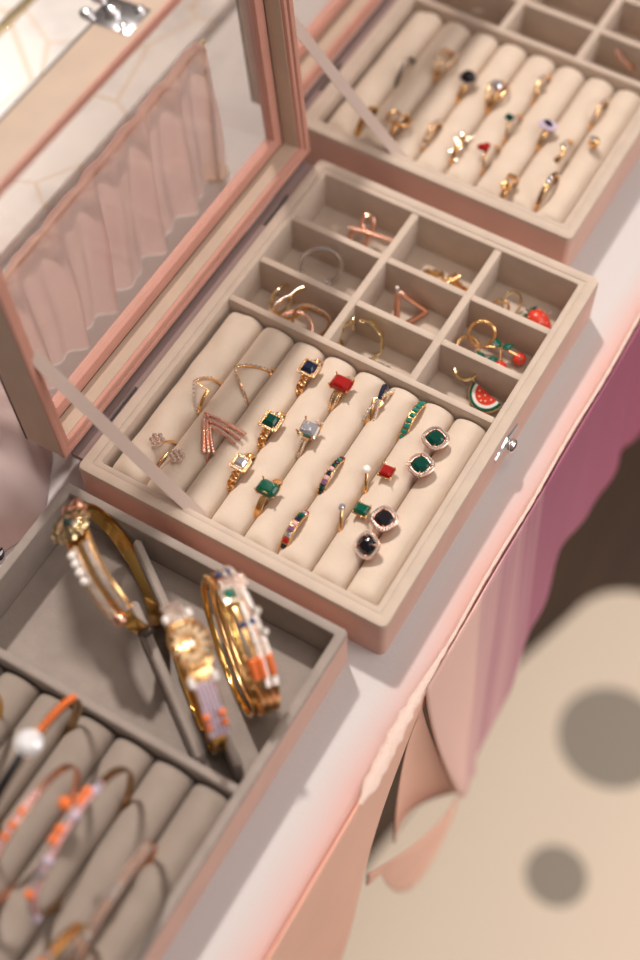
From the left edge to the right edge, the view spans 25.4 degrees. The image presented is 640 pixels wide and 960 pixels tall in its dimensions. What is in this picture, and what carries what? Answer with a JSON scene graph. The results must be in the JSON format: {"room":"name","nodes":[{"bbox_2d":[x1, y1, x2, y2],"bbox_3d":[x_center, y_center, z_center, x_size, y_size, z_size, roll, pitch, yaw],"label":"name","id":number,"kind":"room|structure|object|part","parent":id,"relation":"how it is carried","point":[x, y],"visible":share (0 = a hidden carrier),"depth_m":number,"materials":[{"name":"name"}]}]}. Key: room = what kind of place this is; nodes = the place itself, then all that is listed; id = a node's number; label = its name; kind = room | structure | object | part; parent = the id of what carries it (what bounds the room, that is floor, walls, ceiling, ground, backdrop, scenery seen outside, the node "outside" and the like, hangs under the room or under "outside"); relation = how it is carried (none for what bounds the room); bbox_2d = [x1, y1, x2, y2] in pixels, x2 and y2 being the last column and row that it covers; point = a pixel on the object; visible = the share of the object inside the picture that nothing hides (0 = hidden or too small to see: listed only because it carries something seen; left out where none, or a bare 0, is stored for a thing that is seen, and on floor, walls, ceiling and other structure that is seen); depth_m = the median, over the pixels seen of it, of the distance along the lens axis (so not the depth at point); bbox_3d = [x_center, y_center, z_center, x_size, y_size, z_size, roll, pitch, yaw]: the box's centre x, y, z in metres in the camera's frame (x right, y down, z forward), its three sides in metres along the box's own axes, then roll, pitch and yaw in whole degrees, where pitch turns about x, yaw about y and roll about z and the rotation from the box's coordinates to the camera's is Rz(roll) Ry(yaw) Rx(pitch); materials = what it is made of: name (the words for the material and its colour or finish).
{"room":"bedroom","nodes":[
{"label":"bedroom","id":0,"kind":"room"},
{"bbox_2d":[366,435,639,865],"bbox_3d":[-0.014,0.257,1.474,4.400,0.050,4.400,27,63,15],"label":"floor","id":1,"kind":"structure","parent":0,"point":[602,555],"depth_m":1.54,"materials":[{"name":"brown wood"}]},
{"bbox_2d":[0,0,639,959],"bbox_3d":[-0.209,-0.136,1.239,0.947,0.756,1.820,27,63,15],"label":"display table","id":2,"kind":"object","parent":1,"relation":"on","point":[253,894],"depth_m":0.69,"materials":[{"name":"white wood"}]},
{"bbox_3d":[-0.160,0.035,0.701,0.008,0.006,0.008,27,63,15],"label":"black button","id":3,"kind":"part","parent":2,"relation":"part of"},
{"bbox_2d":[0,382,51,551],"bbox_3d":[-0.221,-0.028,0.695,0.149,0.080,0.162,-36,65,-19],"label":"scarf","id":4,"kind":"object","parent":2,"relation":"on","point":[25,465],"visible":0.67,"depth_m":0.70,"materials":[{"name":"pink fabric"}]},
{"bbox_2d":[2,39,227,387],"bbox_3d":[-0.110,-0.135,0.746,0.017,0.102,0.208,27,63,15],"label":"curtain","id":5,"kind":"object","parent":2,"relation":"on","point":[154,170],"visible":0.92,"depth_m":0.74,"materials":[{"name":"pink fabric"}]},
{"bbox_3d":[-0.111,-0.156,0.710,0.003,0.012,0.196,27,63,15],"label":"rail","id":6,"kind":"part","parent":5,"relation":"part of","materials":[{"name":"pink fabric"}]},
{"bbox_3d":[-0.062,-0.205,0.790,0.016,0.098,0.016,27,63,15],"label":"post","id":7,"kind":"part","parent":5,"relation":"part of","materials":[{"name":"fabric"}]},
{"bbox_2d":[0,0,235,264],"bbox_3d":[-0.248,-0.337,0.921,0.372,0.009,0.720,27,63,15],"label":"marble board","id":8,"kind":"object","parent":2,"relation":"on","point":[33,33],"visible":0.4,"depth_m":0.86,"materials":[{"name":"white stone"}]},
{"bbox_2d":[0,483,346,959],"bbox_3d":[-0.114,0.130,0.630,0.158,0.031,0.235,27,63,15],"label":"tray","id":9,"kind":"object","parent":2,"relation":"on","point":[56,643],"depth_m":0.63,"materials":[{"name":"beige fabric"}]},
{"bbox_2d":[0,696,2,719],"bbox_3d":[-0.157,0.117,0.609,0.005,0.055,0.062,27,63,15],"label":"bangle","id":10,"kind":"object","parent":9,"relation":"on","point":[1,700],"visible":1,"depth_m":0.63,"materials":[{"name":"gold metal"}]},
{"bbox_2d":[0,763,80,903],"bbox_3d":[-0.120,0.147,0.587,0.004,0.060,0.067,28,63,14],"label":"bangle","id":11,"kind":"object","parent":9,"relation":"on","point":[22,811],"visible":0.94,"depth_m":0.57,"materials":[{"name":"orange metal"}]},
{"bbox_2d":[0,694,81,832],"bbox_3d":[-0.120,0.121,0.600,0.017,0.066,0.068,29,63,16],"label":"bangle","id":12,"kind":"object","parent":9,"relation":"on","point":[28,742],"visible":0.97,"depth_m":0.57,"materials":[{"name":"brown metal"}]},
{"bbox_2d":[39,922,88,959],"bbox_3d":[-0.109,0.201,0.557,0.007,0.057,0.061,27,63,15],"label":"bangle","id":13,"kind":"object","parent":9,"relation":"on","point":[73,930],"visible":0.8,"depth_m":0.55,"materials":[{"name":"gold metal"}]},
{"bbox_2d":[24,766,134,923],"bbox_3d":[-0.101,0.148,0.585,0.012,0.064,0.071,26,63,16],"label":"bangle","id":14,"kind":"object","parent":9,"relation":"on","point":[88,793],"visible":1,"depth_m":0.56,"materials":[{"name":"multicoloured metal"}]},
{"bbox_2d":[51,498,161,637],"bbox_3d":[-0.096,0.041,0.654,0.038,0.068,0.068,-29,63,-16],"label":"bangle","id":15,"kind":"object","parent":9,"relation":"on","point":[71,529],"visible":1,"depth_m":0.63,"materials":[{"name":"gold metal"}]},
{"bbox_2d":[68,840,157,959],"bbox_3d":[-0.084,0.173,0.576,0.012,0.054,0.061,29,64,16],"label":"bangle","id":16,"kind":"object","parent":9,"relation":"on","point":[145,854],"visible":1,"depth_m":0.55,"materials":[{"name":"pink metal"}]},
{"bbox_3d":[-0.070,0.094,0.651,0.004,0.022,0.082,-21,61,-12],"label":"divider strip","id":17,"kind":"part","parent":9,"relation":"part of","materials":[{"name":"grey fabric"}]},
{"bbox_3d":[-0.062,0.082,0.658,0.004,0.022,0.123,-22,62,-12],"label":"divider strip","id":18,"kind":"part","parent":9,"relation":"part of","materials":[{"name":"grey fabric"}]},
{"bbox_2d":[159,601,228,754],"bbox_3d":[-0.054,0.086,0.625,0.018,0.074,0.068,-20,61,-11],"label":"bangle","id":19,"kind":"object","parent":9,"relation":"on","point":[198,678],"visible":1,"depth_m":0.60,"materials":[{"name":"gold metal"}]},
{"bbox_2d":[201,575,257,717],"bbox_3d":[-0.041,0.075,0.636,0.006,0.067,0.066,-20,61,-11],"label":"bangle","id":20,"kind":"object","parent":9,"relation":"on","point":[206,579],"visible":1,"depth_m":0.63,"materials":[{"name":"gold metal"}]},
{"bbox_2d":[209,565,280,716],"bbox_3d":[-0.033,0.071,0.635,0.015,0.072,0.068,-20,61,-11],"label":"bangle","id":21,"kind":"object","parent":9,"relation":"on","point":[228,582],"visible":0.94,"depth_m":0.61,"materials":[{"name":"yellow metal"}]},
{"bbox_2d":[0,0,597,654],"bbox_3d":[-0.006,-0.102,0.668,0.233,0.202,0.235,27,63,15],"label":"box","id":22,"kind":"object","parent":2,"relation":"on","point":[230,322],"visible":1,"depth_m":0.72,"materials":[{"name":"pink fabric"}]},
{"bbox_3d":[-0.085,-0.149,0.680,0.006,0.151,0.219,24,62,20],"label":"pane frame","id":23,"kind":"part","parent":22,"relation":"part of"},
{"bbox_3d":[-0.081,-0.147,0.678,0.021,0.168,0.235,24,62,20],"label":"lid","id":24,"kind":"part","parent":22,"relation":"part of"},
{"bbox_2d":[149,433,184,465],"bbox_3d":[-0.077,-0.010,0.707,0.020,0.027,0.019,-13,60,-7],"label":"ring","id":25,"kind":"object","parent":22,"relation":"in","point":[163,440],"visible":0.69,"depth_m":0.70,"materials":[{"name":"yellow metal"}]},
{"bbox_2d":[193,376,221,415],"bbox_3d":[-0.060,-0.043,0.726,0.011,0.023,0.023,27,63,15],"label":"ring","id":26,"kind":"object","parent":22,"relation":"in","point":[203,378],"visible":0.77,"depth_m":0.72,"materials":[{"name":"yellow metal"}]},
{"bbox_2d":[201,412,246,462],"bbox_3d":[-0.051,-0.017,0.710,0.025,0.023,0.022,27,63,15],"label":"ring","id":27,"kind":"object","parent":22,"relation":"in","point":[206,435],"visible":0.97,"depth_m":0.70,"materials":[{"name":"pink metal"}]},
{"bbox_2d":[226,453,256,494],"bbox_3d":[-0.038,-0.002,0.701,0.009,0.028,0.026,27,63,15],"label":"ring","id":28,"kind":"object","parent":22,"relation":"in","point":[240,463],"visible":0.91,"depth_m":0.69,"materials":[{"name":"yellow metal"}]},
{"bbox_2d":[234,363,274,407],"bbox_3d":[-0.036,-0.049,0.730,0.017,0.025,0.027,27,63,15],"label":"ring","id":29,"kind":"object","parent":22,"relation":"in","point":[237,366],"visible":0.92,"depth_m":0.72,"materials":[{"name":"yellow metal"}]},
{"bbox_2d":[253,476,282,519],"bbox_3d":[-0.025,0.010,0.694,0.011,0.030,0.025,27,63,15],"label":"ring","id":30,"kind":"object","parent":22,"relation":"in","point":[267,488],"visible":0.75,"depth_m":0.68,"materials":[{"name":"yellow metal"}]},
{"bbox_2d":[257,410,285,452],"bbox_3d":[-0.024,-0.023,0.714,0.010,0.028,0.026,27,63,15],"label":"ring","id":31,"kind":"object","parent":22,"relation":"in","point":[270,421],"visible":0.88,"depth_m":0.70,"materials":[{"name":"yellow metal"}]},
{"bbox_2d":[269,283,293,314],"bbox_3d":[-0.020,-0.098,0.767,0.006,0.018,0.018,39,67,21],"label":"ring","id":32,"kind":"object","parent":22,"relation":"in","point":[280,287],"visible":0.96,"depth_m":0.76,"materials":[{"name":"gold metal"}]},
{"bbox_2d":[272,286,307,319],"bbox_3d":[-0.014,-0.095,0.762,0.023,0.024,0.007,-26,63,-15],"label":"ring","id":33,"kind":"object","parent":22,"relation":"in","point":[299,288],"visible":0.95,"depth_m":0.76,"materials":[{"name":"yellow metal"}]},
{"bbox_2d":[278,510,308,552],"bbox_3d":[-0.012,0.027,0.686,0.004,0.026,0.025,27,63,15],"label":"ring","id":34,"kind":"object","parent":22,"relation":"in","point":[293,525],"visible":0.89,"depth_m":0.68,"materials":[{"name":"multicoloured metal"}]},
{"bbox_2d":[280,309,313,331],"bbox_3d":[-0.013,-0.082,0.760,0.019,0.011,0.019,39,67,21],"label":"ring","id":35,"kind":"object","parent":22,"relation":"in","point":[290,311],"visible":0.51,"depth_m":0.76,"materials":[{"name":"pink metal"}]},
{"bbox_2d":[295,416,322,459],"bbox_3d":[-0.005,-0.019,0.711,0.011,0.029,0.026,27,63,15],"label":"ring","id":36,"kind":"object","parent":22,"relation":"in","point":[308,429],"visible":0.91,"depth_m":0.70,"materials":[{"name":"yellow metal"}]},
{"bbox_2d":[295,358,323,396],"bbox_3d":[-0.005,-0.051,0.730,0.010,0.028,0.026,27,63,15],"label":"ring","id":37,"kind":"object","parent":22,"relation":"in","point":[308,368],"visible":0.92,"depth_m":0.72,"materials":[{"name":"yellow metal"}]},
{"bbox_2d":[291,303,331,335],"bbox_3d":[-0.005,-0.084,0.756,0.022,0.022,0.009,16,61,10],"label":"ring","id":38,"kind":"object","parent":22,"relation":"in","point":[329,322],"visible":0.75,"depth_m":0.75,"materials":[{"name":"yellow metal"}]},
{"bbox_2d":[298,246,342,284],"bbox_3d":[0.000,-0.117,0.774,0.025,0.024,0.010,4,59,3],"label":"ring","id":39,"kind":"object","parent":22,"relation":"in","point":[317,248],"visible":0.98,"depth_m":0.77,"materials":[{"name":"silver metal"}]},
{"bbox_2d":[316,456,344,496],"bbox_3d":[0.006,0.001,0.701,0.004,0.027,0.026,27,63,15],"label":"ring","id":40,"kind":"object","parent":22,"relation":"in","point":[338,461],"visible":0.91,"depth_m":0.69,"materials":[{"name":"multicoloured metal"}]},
{"bbox_2d":[328,371,354,413],"bbox_3d":[0.011,-0.043,0.725,0.011,0.029,0.024,27,63,15],"label":"ring","id":41,"kind":"object","parent":22,"relation":"in","point":[341,384],"visible":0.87,"depth_m":0.71,"materials":[{"name":"yellow metal"}]},
{"bbox_2d":[337,498,371,532],"bbox_3d":[0.015,0.019,0.688,0.019,0.025,0.015,-21,61,-12],"label":"ring","id":42,"kind":"object","parent":22,"relation":"in","point":[361,509],"visible":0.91,"depth_m":0.68,"materials":[{"name":"yellow metal"}]},
{"bbox_2d":[338,317,384,360],"bbox_3d":[0.022,-0.073,0.747,0.025,0.024,0.018,13,60,8],"label":"earring","id":43,"kind":"object","parent":22,"relation":"in","point":[372,323],"visible":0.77,"depth_m":0.74,"materials":[{"name":"gold metal"}]},
{"bbox_2d":[354,531,379,559],"bbox_3d":[0.022,0.032,0.669,0.012,0.013,0.013,-5,59,-3],"label":"earring","id":44,"kind":"object","parent":22,"relation":"in","point":[367,544],"visible":1,"depth_m":0.67,"materials":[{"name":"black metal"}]},
{"bbox_2d":[347,214,392,246],"bbox_3d":[0.027,-0.135,0.786,0.018,0.016,0.022,-39,66,-20],"label":"ring","id":45,"kind":"object","parent":22,"relation":"in","point":[370,233],"visible":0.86,"depth_m":0.78,"materials":[{"name":"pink metal"}]},
{"bbox_2d":[362,384,394,427],"bbox_3d":[0.030,-0.035,0.722,0.008,0.028,0.026,27,63,15],"label":"ring","id":46,"kind":"object","parent":22,"relation":"in","point":[381,395],"visible":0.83,"depth_m":0.71,"materials":[{"name":"yellow metal"}]},
{"bbox_2d":[362,461,396,494],"bbox_3d":[0.027,0.001,0.699,0.020,0.025,0.015,-21,61,-12],"label":"ring","id":47,"kind":"object","parent":22,"relation":"in","point":[385,471],"visible":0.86,"depth_m":0.69,"materials":[{"name":"yellow metal"}]},
{"bbox_2d":[369,505,398,531],"bbox_3d":[0.030,0.020,0.678,0.013,0.013,0.013,-34,65,-18],"label":"earring","id":48,"kind":"object","parent":22,"relation":"in","point":[384,518],"visible":1,"depth_m":0.67,"materials":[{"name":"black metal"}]},
{"bbox_2d":[394,286,428,323],"bbox_3d":[0.049,-0.091,0.760,0.019,0.022,0.015,3,59,2],"label":"ring","id":49,"kind":"object","parent":22,"relation":"in","point":[399,293],"visible":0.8,"depth_m":0.76,"materials":[{"name":"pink metal"}]},
{"bbox_2d":[397,401,426,441],"bbox_3d":[0.047,-0.027,0.718,0.004,0.027,0.026,27,63,15],"label":"ring","id":50,"kind":"object","parent":22,"relation":"in","point":[419,406],"visible":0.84,"depth_m":0.71,"materials":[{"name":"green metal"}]},
{"bbox_2d":[406,452,434,477],"bbox_3d":[0.049,-0.005,0.693,0.013,0.013,0.013,-34,65,-18],"label":"earring","id":51,"kind":"object","parent":22,"relation":"in","point":[420,464],"visible":1,"depth_m":0.69,"materials":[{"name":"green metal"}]},
{"bbox_2d":[423,268,444,279],"bbox_3d":[0.062,-0.113,0.779,0.013,0.010,0.012,10,60,6],"label":"earring","id":52,"kind":"object","parent":22,"relation":"in","point":[435,273],"visible":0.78,"depth_m":0.78,"materials":[{"name":"gold metal"}]},
{"bbox_2d":[421,426,449,450],"bbox_3d":[0.057,-0.018,0.701,0.013,0.013,0.013,-34,65,-18],"label":"earring","id":53,"kind":"object","parent":22,"relation":"in","point":[435,438],"visible":1,"depth_m":0.69,"materials":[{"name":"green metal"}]},
{"bbox_2d":[442,273,460,283],"bbox_3d":[0.070,-0.109,0.775,0.014,0.012,0.011,-30,64,-16],"label":"earring","id":54,"kind":"object","parent":22,"relation":"in","point":[450,279],"visible":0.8,"depth_m":0.77,"materials":[{"name":"yellow metal"}]},
{"bbox_2d":[451,281,467,290],"bbox_3d":[0.074,-0.103,0.774,0.014,0.010,0.014,-29,63,-16],"label":"earring","id":55,"kind":"object","parent":22,"relation":"in","point":[456,284],"visible":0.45,"depth_m":0.78,"materials":[{"name":"yellow metal"}]},
{"bbox_2d":[455,334,497,361],"bbox_3d":[0.081,-0.064,0.750,0.018,0.009,0.027,-34,65,-18],"label":"earring","id":56,"kind":"object","parent":22,"relation":"in","point":[494,359],"visible":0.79,"depth_m":0.75,"materials":[{"name":"yellow metal"}]},
{"bbox_2d":[453,367,501,412],"bbox_3d":[0.081,-0.050,0.737,0.012,0.016,0.035,-25,62,-14],"label":"earring","id":57,"kind":"object","parent":22,"relation":"in","point":[479,398],"visible":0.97,"depth_m":0.74,"materials":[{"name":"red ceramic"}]},
{"bbox_2d":[467,319,525,367],"bbox_3d":[0.092,-0.069,0.748,0.034,0.018,0.018,27,63,15],"label":"earring","id":58,"kind":"object","parent":22,"relation":"in","point":[519,358],"visible":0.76,"depth_m":0.75,"materials":[{"name":"yellow metal"}]},
{"bbox_3d":[0.094,-0.067,0.749,0.021,0.004,0.011,27,63,15],"label":"stem","id":59,"kind":"part","parent":58,"relation":"part of","materials":[{"name":"yellow metal"}]},
{"bbox_2d":[493,298,509,310],"bbox_3d":[0.098,-0.093,0.767,0.010,0.010,0.008,-13,60,-8],"label":"earring","id":60,"kind":"object","parent":22,"relation":"in","point":[500,299],"visible":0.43,"depth_m":0.77,"materials":[{"name":"yellow metal"}]},
{"bbox_3d":[0.096,-0.017,0.712,0.005,0.009,0.009,27,63,15],"label":"knob","id":61,"kind":"part","parent":22,"relation":"part of","materials":[{"name":"silver metal"}]},
{"bbox_2d":[501,290,550,328],"bbox_3d":[0.114,-0.090,0.763,0.032,0.014,0.014,27,63,15],"label":"earring","id":62,"kind":"object","parent":22,"relation":"in","point":[538,316],"visible":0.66,"depth_m":0.76,"materials":[{"name":"red ceramic"}]},
{"bbox_2d":[266,689,425,959],"bbox_3d":[-0.098,0.398,0.664,0.009,0.300,0.597,27,63,15],"label":"tablecloth","id":63,"kind":"object","parent":2,"relation":"hanging from","point":[319,928],"visible":0.99,"depth_m":0.68,"materials":[{"name":"pink fabric"}]},
{"bbox_2d":[366,709,458,891],"bbox_3d":[0.054,0.203,0.847,0.023,0.358,0.111,34,65,19],"label":"ribbon","id":64,"kind":"object","parent":2,"relation":"hanging from","point":[423,777],"depth_m":0.85,"materials":[{"name":"pink fabric"}]},
{"bbox_2d":[236,0,639,266],"bbox_3d":[0.099,-0.300,0.784,0.233,0.202,0.235,27,63,15],"label":"box","id":65,"kind":"object","parent":2,"relation":"on","point":[517,43],"visible":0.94,"depth_m":0.82,"materials":[{"name":"beige fabric"}]},
{"bbox_3d":[0.024,-0.344,0.795,0.021,0.168,0.235,24,62,20],"label":"lid","id":66,"kind":"part","parent":65,"relation":"part of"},
{"bbox_3d":[0.021,-0.346,0.796,0.006,0.151,0.219,24,62,20],"label":"pane frame","id":67,"kind":"part","parent":65,"relation":"part of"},
{"bbox_2d":[355,106,378,136],"bbox_3d":[0.027,-0.205,0.821,0.006,0.026,0.024,27,63,15],"label":"ring","id":68,"kind":"object","parent":65,"relation":"in","point":[360,124],"visible":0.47,"depth_m":0.81,"materials":[{"name":"gold metal"}]},
{"bbox_2d":[386,110,411,137],"bbox_3d":[0.045,-0.199,0.817,0.022,0.028,0.015,-25,62,-14],"label":"ring","id":69,"kind":"object","parent":65,"relation":"in","point":[399,118],"visible":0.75,"depth_m":0.81,"materials":[{"name":"yellow metal"}]},
{"bbox_2d":[394,57,415,87],"bbox_3d":[0.051,-0.240,0.842,0.003,0.026,0.024,27,63,15],"label":"ring","id":70,"kind":"object","parent":65,"relation":"in","point":[406,60],"visible":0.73,"depth_m":0.83,"materials":[{"name":"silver metal"}]},
{"bbox_2d":[421,118,442,153],"bbox_3d":[0.064,-0.195,0.815,0.004,0.025,0.023,27,63,15],"label":"ring","id":71,"kind":"object","parent":65,"relation":"in","point":[437,122],"visible":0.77,"depth_m":0.81,"materials":[{"name":"yellow metal"}]},
{"bbox_2d":[433,47,457,85],"bbox_3d":[0.074,-0.242,0.841,0.012,0.025,0.024,27,63,15],"label":"ring","id":72,"kind":"object","parent":65,"relation":"in","point":[437,74],"visible":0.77,"depth_m":0.83,"materials":[{"name":"yellow metal"}]},
{"bbox_2d":[449,132,472,166],"bbox_3d":[0.079,-0.186,0.809,0.007,0.024,0.023,27,63,15],"label":"ring","id":73,"kind":"object","parent":65,"relation":"in","point":[458,145],"visible":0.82,"depth_m":0.80,"materials":[{"name":"yellow metal"}]},
{"bbox_2d":[456,70,477,106],"bbox_3d":[0.086,-0.228,0.833,0.012,0.029,0.024,27,63,15],"label":"ring","id":74,"kind":"object","parent":65,"relation":"in","point":[467,76],"visible":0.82,"depth_m":0.82,"materials":[{"name":"yellow metal"}]},
{"bbox_2d":[477,142,500,177],"bbox_3d":[0.093,-0.181,0.806,0.010,0.025,0.023,27,63,15],"label":"ring","id":75,"kind":"object","parent":65,"relation":"in","point":[484,147],"visible":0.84,"depth_m":0.80,"materials":[{"name":"yellow metal"}]},
{"bbox_2d":[485,79,508,116],"bbox_3d":[0.103,-0.221,0.828,0.011,0.028,0.024,27,63,15],"label":"ring","id":76,"kind":"object","parent":65,"relation":"in","point":[497,84],"visible":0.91,"depth_m":0.82,"materials":[{"name":"yellow metal"}]},
{"bbox_2d":[499,173,518,198],"bbox_3d":[0.104,-0.159,0.793,0.006,0.028,0.024,27,63,15],"label":"ring","id":77,"kind":"object","parent":65,"relation":"in","point":[506,185],"visible":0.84,"depth_m":0.78,"materials":[{"name":"yellow metal"}]},
{"bbox_2d":[503,113,521,146],"bbox_3d":[0.110,-0.201,0.818,0.008,0.025,0.023,27,63,15],"label":"ring","id":78,"kind":"object","parent":65,"relation":"in","point":[508,116],"visible":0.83,"depth_m":0.81,"materials":[{"name":"yellow metal"}]},
{"bbox_2d":[530,75,550,107],"bbox_3d":[0.129,-0.227,0.834,0.005,0.027,0.024,27,63,15],"label":"ring","id":79,"kind":"object","parent":65,"relation":"in","point":[542,79],"visible":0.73,"depth_m":0.82,"materials":[{"name":"yellow metal"}]},
{"bbox_2d":[534,172,558,212],"bbox_3d":[0.126,-0.159,0.792,0.003,0.029,0.027,27,63,15],"label":"ring","id":80,"kind":"object","parent":65,"relation":"in","point":[554,175],"visible":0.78,"depth_m":0.78,"materials":[{"name":"yellow metal"}]},
{"bbox_2d":[536,119,557,153],"bbox_3d":[0.129,-0.196,0.813,0.011,0.027,0.023,27,63,15],"label":"ring","id":81,"kind":"object","parent":65,"relation":"in","point":[547,125],"visible":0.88,"depth_m":0.80,"materials":[{"name":"yellow metal"}]},
{"bbox_2d":[554,139,573,163],"bbox_3d":[0.138,-0.182,0.807,0.006,0.027,0.024,27,63,15],"label":"ring","id":82,"kind":"object","parent":65,"relation":"in","point":[563,145],"visible":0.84,"depth_m":0.80,"materials":[{"name":"yellow metal"}]},
{"bbox_2d":[588,136,599,148],"bbox_3d":[0.154,-0.189,0.800,0.006,0.015,0.007,27,63,15],"label":"earring","id":83,"kind":"object","parent":65,"relation":"in","point":[593,142],"visible":1,"depth_m":0.80,"materials":[{"name":"yellow metal"}]},
{"bbox_2d":[588,98,608,133],"bbox_3d":[0.161,-0.209,0.824,0.002,0.026,0.024,27,63,15],"label":"ring","id":84,"kind":"object","parent":65,"relation":"in","point":[605,101],"visible":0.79,"depth_m":0.81,"materials":[{"name":"yellow metal"}]},
{"bbox_2d":[614,49,635,69],"bbox_3d":[0.184,-0.254,0.855,0.014,0.013,0.017,-17,61,-10],"label":"ring","id":85,"kind":"object","parent":65,"relation":"in","point":[618,54],"visible":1,"depth_m":0.85,"materials":[{"name":"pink metal"}]},
{"bbox_2d":[358,313,639,804],"bbox_3d":[0.248,-0.195,0.838,0.009,0.003,0.916,27,63,15],"label":"trim","id":86,"kind":"structure","parent":2,"relation":"on","point":[394,736],"depth_m":0.66,"materials":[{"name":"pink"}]},
{"bbox_2d":[425,324,639,797],"bbox_3d":[0.217,-0.062,0.919,0.019,0.270,0.630,27,63,15],"label":"hanging cloth","id":87,"kind":"object","parent":2,"relation":"hanging from","point":[469,688],"visible":1,"depth_m":0.79,"materials":[{"name":"pink fabric"}]},
{"bbox_2d":[342,591,639,959],"bbox_3d":[0.215,0.755,1.142,0.800,0.008,1.402,27,63,15],"label":"rug","id":88,"kind":"object","parent":1,"relation":"on","point":[539,858],"visible":0.81,"depth_m":1.38,"materials":[{"name":"beige carpet"}]}
]}

